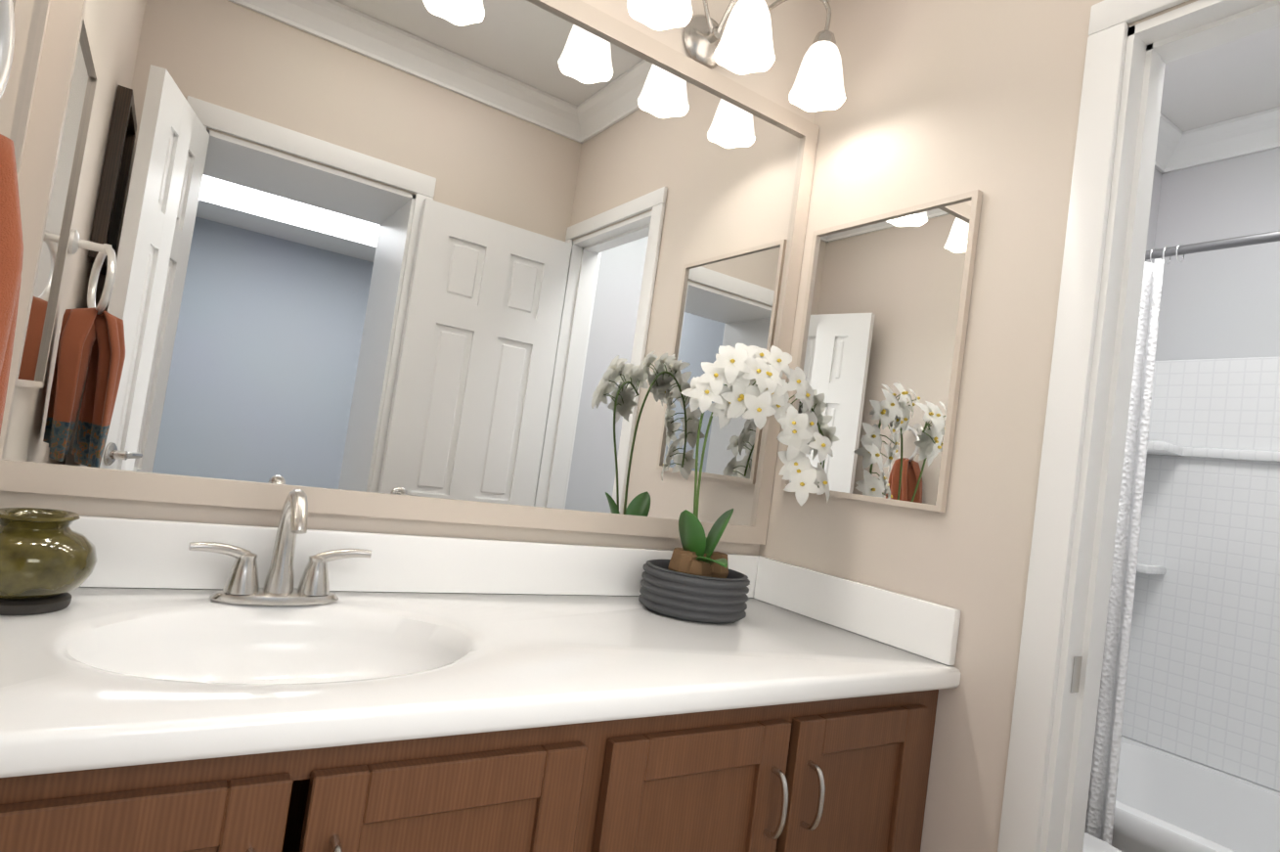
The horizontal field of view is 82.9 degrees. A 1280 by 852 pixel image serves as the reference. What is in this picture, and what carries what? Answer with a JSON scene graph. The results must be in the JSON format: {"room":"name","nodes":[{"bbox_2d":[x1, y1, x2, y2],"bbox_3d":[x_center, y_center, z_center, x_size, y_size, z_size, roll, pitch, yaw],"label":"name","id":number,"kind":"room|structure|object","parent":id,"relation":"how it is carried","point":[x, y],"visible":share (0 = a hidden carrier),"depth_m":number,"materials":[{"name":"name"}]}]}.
{"room":"bathroom","nodes":[
{"label":"bathroom","id":0,"kind":"room"},
{"bbox_2d":[0,0,830,555],"bbox_3d":[-0.306,-0.179,1.490,1.760,2.750,0.120,10,-3,-33],"label":"wall","id":1,"kind":"structure","parent":0,"point":[798,25],"depth_m":1.53,"materials":[{"name":"beige paint"}]},
{"bbox_2d":[0,0,819,544],"bbox_3d":[-0.243,-0.344,1.437,1.512,1.080,0.021,10,-3,-33],"label":"mirror","id":2,"kind":"object","parent":1,"relation":"attached to","point":[516,262],"visible":0.98,"depth_m":1.31,"materials":[{"name":"beige mirror"}]},
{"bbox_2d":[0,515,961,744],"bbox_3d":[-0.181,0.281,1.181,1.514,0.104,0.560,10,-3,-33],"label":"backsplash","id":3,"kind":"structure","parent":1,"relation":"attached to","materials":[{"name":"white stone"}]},
{"bbox_2d":[627,0,845,112],"bbox_3d":[0.212,-0.904,1.588,0.572,0.244,0.228,10,-3,-33],"label":"sconce","id":4,"kind":"object","parent":1,"relation":"attached to","point":[742,43],"visible":1,"depth_m":1.60,"materials":[{"name":"white glass"}]},
{"bbox_2d":[758,0,1197,851],"bbox_3d":[0.786,-0.037,1.299,0.120,2.750,1.400,10,-3,-33],"label":"wall","id":5,"kind":"structure","parent":0,"point":[947,98],"depth_m":1.41,"materials":[{"name":"beige paint"}]},
{"bbox_2d":[780,189,982,512],"bbox_3d":[0.515,-0.158,1.613,0.015,0.645,0.440,10,-3,-33],"label":"mirror","id":6,"kind":"object","parent":5,"relation":"attached to","point":[883,331],"visible":0.83,"depth_m":1.57,"materials":[{"name":"beige mirror"}]},
{"bbox_2d":[997,0,1279,851],"bbox_3d":[0.933,0.300,0.991,0.156,2.093,0.734,10,-3,-33],"label":"door frame","id":7,"kind":"structure","parent":5,"relation":"attached to","point":[1155,45],"depth_m":1.24,"materials":[{"name":"white wood"}]},
{"bbox_2d":[1070,656,1082,692],"bbox_3d":[0.733,0.416,1.215,0.028,0.060,0.001,10,-3,-33],"label":"strike plate","id":8,"kind":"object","parent":7,"relation":"attached to","point":[1076,675],"depth_m":1.21,"materials":[{"name":"silver metal"}]},
{"bbox_2d":[1146,168,1162,263],"bbox_3d":[1.165,0.063,2.277,1.600,2.750,0.120,10,-3,-33],"label":"wall","id":9,"kind":"structure","parent":0,"point":[1154,210],"depth_m":2.62,"materials":[{"name":"paint"}]},
{"bbox_2d":[1154,113,1182,173],"bbox_3d":[1.329,-1.074,2.213,1.480,0.100,0.085,10,-3,-33],"label":"crown molding","id":10,"kind":"structure","parent":9,"relation":"attached to","point":[1169,134],"depth_m":2.54,"materials":[{"name":"white"}]},
{"bbox_2d":[1145,230,1279,264],"bbox_3d":[1.640,-0.447,1.586,0.052,0.059,1.508,10,-3,-33],"label":"rail","id":11,"kind":"object","parent":9,"relation":"attached to","point":[1230,242],"visible":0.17,"depth_m":1.85,"materials":[{"name":"silver metal"}]},
{"bbox_2d":[1084,259,1164,844],"bbox_3d":[1.159,0.454,1.978,0.096,1.825,0.342,10,-3,-33],"label":"shower curtain","id":12,"kind":"object","parent":11,"relation":"hanging from","point":[1101,806],"visible":0.06,"depth_m":1.88,"materials":[{"name":"white fabric"}]},
{"bbox_2d":[1152,147,1279,360],"bbox_3d":[2.224,0.196,1.992,0.120,2.750,1.760,10,-3,-33],"label":"wall","id":13,"kind":"structure","parent":0,"point":[1223,303],"depth_m":2.46,"materials":[{"name":"paint"}]},
{"bbox_2d":[1161,106,1279,174],"bbox_3d":[2.295,-0.951,1.991,0.085,0.100,1.520,10,-3,-33],"label":"crown molding","id":14,"kind":"structure","parent":13,"relation":"attached to","point":[1248,134],"depth_m":2.45,"materials":[{"name":"white"}]},
{"bbox_2d":[1160,25,1279,132],"bbox_3d":[1.733,-1.149,1.617,1.480,0.100,1.520,10,-3,-33],"label":"ceiling","id":15,"kind":"structure","parent":0,"point":[1232,79],"depth_m":2.23,"materials":[{"name":"paint"}]},
{"bbox_3d":[0.679,1.352,1.066,3.360,0.050,2.010,10,-3,-33],"label":"floor","id":16,"kind":"structure","parent":0,"visible":0},
{"bbox_2d":[0,515,961,851],"bbox_3d":[-0.233,0.711,1.147,1.514,0.974,0.590,10,-3,-33],"label":"bathroom vanity","id":17,"kind":"object","parent":16,"relation":"on","point":[424,693],"visible":1,"depth_m":1.03,"materials":[{"name":"white stone"}]},
{"bbox_2d":[0,583,961,803],"bbox_3d":[-0.194,0.395,1.170,1.514,0.125,0.572,10,-3,-33],"label":"countertop","id":18,"kind":"structure","parent":17,"relation":"on","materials":[{"name":"white stone"}]},
{"bbox_2d":[0,507,97,615],"bbox_3d":[-0.802,0.174,0.950,0.146,0.122,0.146,10,-3,-33],"label":"vase","id":19,"kind":"object","parent":18,"relation":"on","point":[48,559],"visible":1,"depth_m":0.92,"materials":[{"name":"green ceramic"}]},
{"bbox_2d":[188,488,371,605],"bbox_3d":[-0.542,0.188,1.120,0.262,0.182,0.141,10,-3,-33],"label":"faucet","id":20,"kind":"object","parent":18,"relation":"on","point":[242,585],"visible":1,"depth_m":1.13,"materials":[{"name":"silver metal"}]},
{"bbox_2d":[638,558,750,623],"bbox_3d":[0.114,0.345,1.524,0.226,0.090,0.226,10,-3,-33],"label":"bowl","id":21,"kind":"object","parent":18,"relation":"on","point":[714,593],"depth_m":1.43,"materials":[{"name":"grey ceramic"}]},
{"bbox_2d":[638,342,833,623],"bbox_3d":[0.212,0.110,1.567,0.386,0.586,0.245,10,-3,-33],"label":"orchid","id":22,"kind":"object","parent":18,"relation":"on","point":[694,578],"visible":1,"depth_m":1.48,"materials":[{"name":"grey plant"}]},
{"bbox_2d":[1082,832,1122,851],"bbox_3d":[0.886,0.977,1.656,0.460,0.805,0.665,10,-3,-33],"label":"toilet","id":23,"kind":"object","parent":16,"relation":"on","point":[1091,843],"depth_m":1.66,"materials":[{"name":"white ceramic"}]},
{"bbox_2d":[1111,356,1279,851],"bbox_3d":[1.785,0.617,1.724,0.769,1.770,1.508,10,-3,-33],"label":"bathtub","id":24,"kind":"object","parent":16,"relation":"on","point":[1199,767],"visible":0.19,"depth_m":2.33,"materials":[{"name":"white tile"}]},
{"bbox_3d":[0.455,-0.203,-1.172,0.120,2.750,5.410,10,-3,-33],"label":"wall","id":25,"kind":"structure","parent":0,"visible":0},
{"bbox_2d":[0,0,23,434],"bbox_3d":[-0.487,-0.112,0.472,0.131,0.538,0.220,10,-3,-33],"label":"towel ring","id":26,"kind":"object","parent":25,"relation":"attached to","point":[11,249],"visible":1,"depth_m":0.50,"materials":[{"name":"fabric"}]},
{"bbox_2d":[0,0,50,180],"bbox_3d":[-0.719,-0.368,0.787,0.015,0.645,0.465,10,-3,-33],"label":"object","id":27,"kind":"structure","parent":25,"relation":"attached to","point":[30,24],"depth_m":0.95,"materials":[{"name":"beige mirror"}]}
]}

